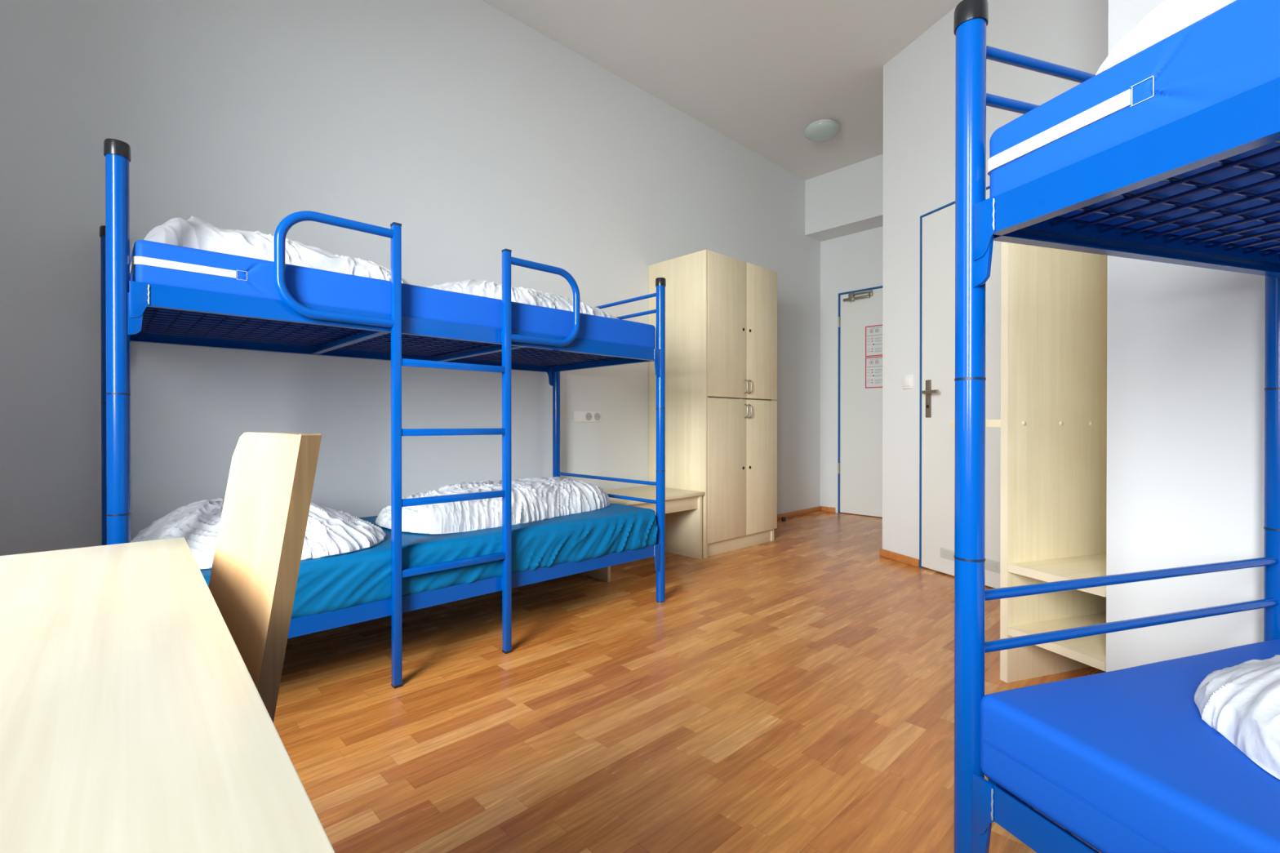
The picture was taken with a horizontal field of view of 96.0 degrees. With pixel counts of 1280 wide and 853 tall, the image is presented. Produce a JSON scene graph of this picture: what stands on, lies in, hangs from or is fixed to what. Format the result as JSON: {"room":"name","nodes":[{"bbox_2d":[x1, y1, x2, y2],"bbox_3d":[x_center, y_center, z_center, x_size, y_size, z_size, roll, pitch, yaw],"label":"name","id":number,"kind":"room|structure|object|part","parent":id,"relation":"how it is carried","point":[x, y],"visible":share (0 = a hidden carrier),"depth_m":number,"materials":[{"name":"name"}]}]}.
{"room":"dormitory","nodes":[
{"label":"dormitory","id":0,"kind":"room"},
{"bbox_2d":[0,0,820,555],"bbox_3d":[-0.514,-0.783,3.775,6.718,3.334,0.120,0,0,-44],"label":"wall","id":1,"kind":"structure","parent":0,"point":[462,125],"depth_m":2.80,"materials":[{"name":"white paint"}]},
{"bbox_2d":[573,411,601,422],"bbox_3d":[-0.354,-0.066,3.838,0.235,0.067,0.016,0,0,-44],"label":"power socket","id":2,"kind":"object","parent":1,"relation":"attached to","point":[578,416],"visible":1,"depth_m":3.83,"materials":[{"name":"white plastic"}]},
{"bbox_3d":[-0.399,-0.066,3.788,0.066,0.057,0.002,0,0,-44],"label":"blank plate","id":3,"kind":"part","parent":2,"relation":"part of","materials":[{"name":"white plastic"}]},
{"bbox_2d":[585,413,591,420],"bbox_3d":[-0.341,-0.066,3.842,0.054,0.054,0.003,0,0,-44],"label":"outlet","id":4,"kind":"object","parent":2,"relation":"attached to","point":[588,415],"depth_m":3.84,"materials":[{"name":"white plastic"}]},
{"bbox_2d":[594,413,600,420],"bbox_3d":[-0.287,-0.066,3.893,0.054,0.054,0.003,0,0,-44],"label":"outlet","id":5,"kind":"object","parent":2,"relation":"attached to","point":[597,415],"depth_m":3.89,"materials":[{"name":"white plastic"}]},
{"bbox_2d":[777,506,821,519],"bbox_3d":[1.290,0.852,5.412,1.618,0.050,0.015,0,0,-44],"label":"baseboard","id":6,"kind":"structure","parent":1,"relation":"attached to","point":[797,513],"depth_m":5.66,"materials":[{"name":"brown wood"}]},
{"bbox_2d":[273,511,1106,852],"bbox_3d":[1.742,0.934,1.480,6.798,0.080,6.627,0,0,-44],"label":"floor","id":7,"kind":"structure","parent":0,"point":[793,692],"depth_m":1.81,"materials":[{"name":"brown wood"}]},
{"bbox_2d":[0,537,334,852],"bbox_3d":[-0.486,0.529,0.141,0.659,0.740,1.225,0,0,-41],"label":"desk","id":8,"kind":"object","parent":7,"relation":"on","point":[133,718],"visible":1,"depth_m":0.31,"materials":[{"name":"beige wood"}]},
{"bbox_2d":[208,431,321,722],"bbox_3d":[-0.605,0.453,0.524,0.512,0.892,0.370,0,0,-44],"label":"chair","id":9,"kind":"object","parent":7,"relation":"on","point":[255,572],"visible":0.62,"depth_m":0.64,"materials":[{"name":"beige wood"}]},
{"bbox_2d":[99,138,666,688],"bbox_3d":[-0.935,0.071,2.535,2.093,1.637,0.981,0,0,-44],"label":"bunk bed","id":10,"kind":"object","parent":7,"relation":"on","point":[124,302],"visible":0.78,"depth_m":2.09,"materials":[{"name":"blue metal"}]},
{"bbox_3d":[-1.993,0.087,2.166,0.047,1.600,0.047,0,0,-44],"label":"post","id":11,"kind":"part","parent":10,"relation":"part of","materials":[{"name":"blue metal"}]},
{"bbox_3d":[-1.370,0.090,1.514,0.047,1.600,0.047,0,0,-44],"label":"post","id":12,"kind":"part","parent":10,"relation":"part of","materials":[{"name":"blue metal"}]},
{"bbox_3d":[-0.969,-0.503,1.844,0.350,0.335,0.030,0,0,-44],"label":"guard rail","id":13,"kind":"part","parent":10,"relation":"part of","materials":[{"name":"blue metal"}]},
{"bbox_3d":[-1.257,-0.360,2.869,1.992,0.059,0.026,0,0,-44],"label":"rail","id":14,"kind":"part","parent":10,"relation":"part of","materials":[{"name":"blue metal"}]},
{"bbox_2d":[129,240,655,359],"bbox_3d":[-0.940,-0.444,2.535,1.981,0.134,0.903,0,0,-44],"label":"mattress","id":15,"kind":"object","parent":10,"relation":"on","point":[151,262],"visible":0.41,"depth_m":1.93,"materials":[{"name":"blue"}]},
{"bbox_2d":[143,216,408,284],"bbox_3d":[-1.304,-0.599,2.127,0.860,0.182,0.663,0,0,-44],"label":"pillow","id":16,"kind":"object","parent":15,"relation":"on","point":[195,233],"visible":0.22,"depth_m":1.85,"materials":[{"name":"white fabric"}]},
{"bbox_2d":[425,279,618,319],"bbox_3d":[-0.578,-0.582,2.796,1.084,0.140,0.577,0,0,-44],"label":"duvet","id":17,"kind":"object","parent":15,"relation":"on","point":[471,286],"visible":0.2,"depth_m":2.50,"materials":[{"name":"white fabric"}]},
{"bbox_3d":[-0.632,-0.357,2.216,1.992,0.059,0.026,0,0,-44],"label":"rail","id":18,"kind":"part","parent":10,"relation":"part of","materials":[{"name":"blue metal"}]},
{"bbox_2d":[200,503,657,618],"bbox_3d":[-0.930,0.509,2.531,1.976,0.188,0.924,0,0,-44],"label":"mattress","id":19,"kind":"object","parent":10,"relation":"on","point":[363,576],"visible":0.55,"depth_m":2.19,"materials":[{"name":"blue fabric"}]},
{"bbox_2d":[130,497,385,568],"bbox_3d":[-1.359,0.341,2.092,0.765,0.166,0.799,0,0,-44],"label":"pillow","id":20,"kind":"object","parent":19,"relation":"on","point":[329,532],"visible":0.57,"depth_m":1.91,"materials":[{"name":"white fabric"}]},
{"bbox_2d":[375,476,610,533],"bbox_3d":[-0.619,0.337,2.763,1.197,0.162,0.608,0,0,-44],"label":"duvet","id":21,"kind":"object","parent":19,"relation":"on","point":[542,498],"visible":0.91,"depth_m":2.52,"materials":[{"name":"white fabric"}]},
{"bbox_3d":[-0.632,0.622,2.220,1.992,0.058,0.026,0,0,-44],"label":"rail","id":22,"kind":"part","parent":10,"relation":"part of","materials":[{"name":"blue"}]},
{"bbox_3d":[-0.392,-0.506,2.395,0.350,0.335,0.030,0,0,-44],"label":"guard rail","id":23,"kind":"part","parent":10,"relation":"part of","materials":[{"name":"blue metal"}]},
{"bbox_3d":[-0.519,0.081,3.575,0.047,1.600,0.047,0,0,-44],"label":"post","id":24,"kind":"part","parent":10,"relation":"part of","materials":[{"name":"blue metal"}]},
{"bbox_3d":[-0.234,-0.361,3.221,0.024,0.059,0.874,0,0,-44],"label":"rail","id":25,"kind":"part","parent":10,"relation":"part of","materials":[{"name":"blue metal"}]},
{"bbox_3d":[0.105,0.084,2.923,0.047,1.600,0.047,0,0,-44],"label":"post","id":26,"kind":"part","parent":10,"relation":"part of","materials":[{"name":"blue metal"}]},
{"bbox_2d":[578,485,704,582],"bbox_3d":[-0.060,0.661,3.751,0.844,0.447,0.543,0,0,-44],"label":"table","id":27,"kind":"object","parent":7,"relation":"on","point":[683,508],"visible":0.37,"depth_m":3.84,"materials":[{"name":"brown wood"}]},
{"bbox_3d":[-0.359,0.673,3.474,0.022,0.425,0.531,0,0,-44],"label":"panel","id":28,"kind":"part","parent":27,"relation":"part of","materials":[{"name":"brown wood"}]},
{"bbox_3d":[0.223,0.670,4.030,0.023,0.425,0.531,0,0,-44],"label":"panel","id":29,"kind":"part","parent":27,"relation":"part of","materials":[{"name":"brown wood"}]},
{"bbox_2d":[648,249,777,558],"bbox_3d":[0.569,-0.151,4.325,0.845,2.066,0.579,0,0,-44],"label":"wardrobe","id":30,"kind":"object","parent":7,"relation":"on","point":[721,310],"visible":0.95,"depth_m":4.06,"materials":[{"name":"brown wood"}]},
{"bbox_3d":[0.607,0.296,4.016,0.428,0.980,0.019,0,0,-44],"label":"door","id":31,"kind":"part","parent":30,"relation":"part of","materials":[{"name":"brown wood"}]},
{"bbox_3d":[0.607,-0.694,4.012,0.428,0.979,0.019,0,0,-44],"label":"door","id":32,"kind":"part","parent":30,"relation":"part of","materials":[{"name":"brown wood"}]},
{"bbox_3d":[0.763,-0.110,4.132,0.010,0.104,0.031,0,0,-44],"label":"handle","id":33,"kind":"part","parent":30,"relation":"part of","materials":[{"name":"silver metal"}]},
{"bbox_3d":[0.763,-0.287,4.132,0.010,0.104,0.031,0,0,-44],"label":"handle","id":34,"kind":"part","parent":30,"relation":"part of","materials":[{"name":"silver metal"}]},
{"bbox_3d":[0.794,-0.110,4.163,0.010,0.104,0.031,0,0,-44],"label":"handle","id":35,"kind":"part","parent":30,"relation":"part of","materials":[{"name":"silver metal"}]},
{"bbox_3d":[0.794,-0.287,4.162,0.010,0.104,0.031,0,0,-44],"label":"handle","id":36,"kind":"part","parent":30,"relation":"part of","materials":[{"name":"silver metal"}]},
{"bbox_3d":[0.906,0.295,4.302,0.392,0.980,0.019,0,0,-44],"label":"door","id":37,"kind":"part","parent":30,"relation":"part of","materials":[{"name":"brown wood"}]},
{"bbox_3d":[0.906,-0.695,4.298,0.392,0.979,0.019,0,0,-44],"label":"door","id":38,"kind":"part","parent":30,"relation":"part of","materials":[{"name":"brown wood"}]},
{"bbox_2d":[950,241,1107,683],"bbox_3d":[1.575,-0.009,2.062,0.610,1.800,0.558,0,0,-19],"label":"shelf unit","id":39,"kind":"object","parent":7,"relation":"on","point":[1052,423],"visible":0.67,"depth_m":2.05,"materials":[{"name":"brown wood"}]},
{"bbox_3d":[1.448,-0.012,2.199,0.447,0.027,0.218,0,0,-19],"label":"shelf","id":40,"kind":"part","parent":39,"relation":"part of","materials":[{"name":"brown wood"}]},
{"bbox_3d":[1.557,-0.009,2.106,0.601,1.800,0.028,0,0,-19],"label":"panel","id":41,"kind":"part","parent":39,"relation":"part of","materials":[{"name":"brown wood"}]},
{"bbox_3d":[1.612,0.710,1.948,0.600,0.028,0.312,0,0,-19],"label":"shelf","id":42,"kind":"part","parent":39,"relation":"part of","materials":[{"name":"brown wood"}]},
{"bbox_3d":[1.612,0.490,1.947,0.600,0.028,0.312,0,0,-19],"label":"shelf","id":43,"kind":"part","parent":39,"relation":"part of","materials":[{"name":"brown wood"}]},
{"bbox_2d":[953,0,1279,852],"bbox_3d":[1.315,0.081,0.183,0.981,1.637,2.093,0,0,-18],"label":"bunk bed","id":44,"kind":"object","parent":7,"relation":"on","point":[1028,213],"visible":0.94,"depth_m":1.00,"materials":[{"name":"blue metal"}]},
{"bbox_3d":[0.582,0.092,1.017,0.047,1.600,0.047,0,0,-18],"label":"post","id":45,"kind":"part","parent":44,"relation":"part of","materials":[{"name":"blue metal"}]},
{"bbox_3d":[1.023,0.626,1.123,0.874,0.058,0.024,0,0,-18],"label":"rail","id":46,"kind":"part","parent":44,"relation":"part of","materials":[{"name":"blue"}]},
{"bbox_3d":[0.898,0.631,0.050,0.026,0.058,1.992,0,0,-18],"label":"rail","id":47,"kind":"part","parent":44,"relation":"part of","materials":[{"name":"blue metal"}]},
{"bbox_2d":[980,639,1279,852],"bbox_3d":[1.317,0.536,0.194,0.902,0.146,1.992,0,0,-18],"label":"mattress","id":48,"kind":"object","parent":44,"relation":"on","point":[1126,760],"visible":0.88,"depth_m":0.85,"materials":[{"name":"blue fabric"}]},
{"bbox_2d":[1194,654,1279,779],"bbox_3d":[1.219,0.385,0.455,0.640,0.154,1.240,0,0,-18],"label":"duvet","id":49,"kind":"object","parent":48,"relation":"on","point":[1241,702],"visible":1,"depth_m":0.85,"materials":[{"name":"white fabric"}]},
{"bbox_2d":[987,0,1279,250],"bbox_3d":[1.319,-0.451,0.184,0.902,0.169,1.979,0,0,-18],"label":"mattress","id":50,"kind":"object","parent":44,"relation":"on","point":[1233,50],"visible":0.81,"depth_m":0.79,"materials":[{"name":"blue"}]},
{"bbox_2d":[1095,0,1235,75],"bbox_3d":[1.145,-0.579,0.433,0.697,0.151,1.254,0,0,-18],"label":"duvet","id":51,"kind":"object","parent":50,"relation":"on","point":[1169,17],"visible":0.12,"depth_m":0.77,"materials":[{"name":"white fabric"}]},
{"bbox_3d":[0.898,-0.348,0.045,0.026,0.059,1.992,0,0,-18],"label":"rail","id":52,"kind":"part","parent":44,"relation":"part of","materials":[{"name":"blue"}]},
{"bbox_3d":[1.023,-0.352,1.119,0.874,0.059,0.024,0,0,-18],"label":"rail","id":53,"kind":"part","parent":44,"relation":"part of","materials":[{"name":"blue metal"}]},
{"bbox_3d":[1.440,0.090,1.297,0.047,1.600,0.047,0,0,-18],"label":"post","id":54,"kind":"part","parent":44,"relation":"part of","materials":[{"name":"blue metal"}]},
{"bbox_2d":[481,0,962,180],"bbox_3d":[1.742,-2.490,1.465,6.798,0.100,6.627,0,0,-44],"label":"ceiling","id":55,"kind":"structure","parent":0,"point":[757,73],"depth_m":3.78,"materials":[{"name":"white paint"}]},
{"bbox_2d":[804,119,839,141],"bbox_3d":[1.490,-2.410,4.720,0.282,0.087,0.282,0,0,-44],"label":"ceiling lamp","id":56,"kind":"object","parent":55,"relation":"attached to","point":[824,130],"visible":1,"depth_m":4.65,"materials":[{"name":"white glass"}]},
{"bbox_2d":[820,226,883,512],"bbox_3d":[2.414,-0.790,5.487,0.120,3.334,1.451,0,0,-44],"label":"wall","id":57,"kind":"structure","parent":0,"point":[854,261],"depth_m":5.86,"materials":[{"name":"white paint"}]},
{"bbox_2d":[821,506,835,512],"bbox_3d":[1.928,0.850,5.904,0.015,0.050,0.156,0,0,-44],"label":"baseboard","id":58,"kind":"structure","parent":57,"relation":"attached to","point":[824,508],"depth_m":5.89,"materials":[{"name":"brown wood"}]},
{"bbox_2d":[804,154,883,241],"bbox_3d":[2.220,-2.184,5.378,0.303,0.546,1.331,0,0,-44],"label":"beam","id":59,"kind":"structure","parent":57,"relation":"attached to","point":[847,200],"depth_m":5.48,"materials":[{"name":"white paint"}]},
{"bbox_2d":[837,285,882,517],"bbox_3d":[2.356,-0.233,5.492,0.159,2.220,0.968,0,0,-44],"label":"door","id":60,"kind":"structure","parent":57,"relation":"in","point":[860,463],"depth_m":5.68,"materials":[{"name":"white laminate"}]},
{"bbox_2d":[865,355,882,388],"bbox_3d":[2.274,-0.523,5.551,0.002,0.300,0.210,0,0,-44],"label":"notice","id":61,"kind":"object","parent":60,"relation":"attached to","point":[873,365],"visible":0.89,"depth_m":5.57,"materials":[{"name":"white paper"}]},
{"bbox_2d":[865,324,882,356],"bbox_3d":[2.274,-0.828,5.550,0.002,0.296,0.210,0,0,-44],"label":"notice","id":62,"kind":"object","parent":60,"relation":"attached to","point":[873,334],"visible":0.91,"depth_m":5.57,"materials":[{"name":"white paper"}]},
{"bbox_2d":[882,0,1108,559],"bbox_3d":[2.033,-0.780,2.984,0.120,3.334,2.019,0,0,-19],"label":"wall","id":63,"kind":"structure","parent":0,"point":[919,82],"depth_m":3.62,"materials":[{"name":"white paint"}]},
{"bbox_2d":[879,548,919,567],"bbox_3d":[1.696,0.859,3.777,0.015,0.050,0.338,0,0,-19],"label":"baseboard","id":64,"kind":"structure","parent":63,"relation":"attached to","point":[913,562],"depth_m":3.75,"materials":[{"name":"brown wood"}]},
{"bbox_2d":[902,374,913,389],"bbox_3d":[1.718,-0.288,3.702,0.018,0.088,0.086,0,0,-19],"label":"light switch","id":65,"kind":"object","parent":63,"relation":"attached to","point":[908,380],"visible":1,"depth_m":3.69,"materials":[{"name":"white plastic"}]},
{"bbox_2d":[919,185,1000,588],"bbox_3d":[1.885,-0.215,3.280,0.172,2.202,0.712,0,0,-19],"label":"door","id":66,"kind":"structure","parent":63,"relation":"in","point":[937,226],"depth_m":3.44,"materials":[{"name":"white laminate"}]},
{"bbox_3d":[1.776,-0.171,3.546,0.011,0.232,0.040,0,0,-19],"label":"handle plate","id":67,"kind":"part","parent":66,"relation":"part of","materials":[{"name":"silver metal"}]},
{"bbox_3d":[1.761,-0.210,3.479,0.064,0.018,0.135,0,0,-19],"label":"lever","id":68,"kind":"part","parent":66,"relation":"part of","materials":[{"name":"silver metal"}]},
{"bbox_2d":[940,547,999,573],"bbox_3d":[1.868,0.758,3.278,0.010,0.060,0.394,0,0,-19],"label":"vent grille","id":69,"kind":"object","parent":66,"relation":"attached to","point":[947,554],"depth_m":3.17,"materials":[{"name":"white"}]},
{"bbox_2d":[1106,0,1155,671],"bbox_3d":[1.914,-0.775,1.814,1.094,3.334,0.120,0,0,-19],"label":"wall","id":70,"kind":"structure","parent":0,"point":[1131,282],"depth_m":1.64,"materials":[{"name":"white paint"}]},
{"bbox_2d":[1153,0,1265,662],"bbox_3d":[2.089,-0.766,-0.221,0.122,3.334,3.848,0,0,-19],"label":"wall","id":71,"kind":"structure","parent":0,"point":[1209,323],"depth_m":1.48,"materials":[{"name":"white paint"}]}
]}

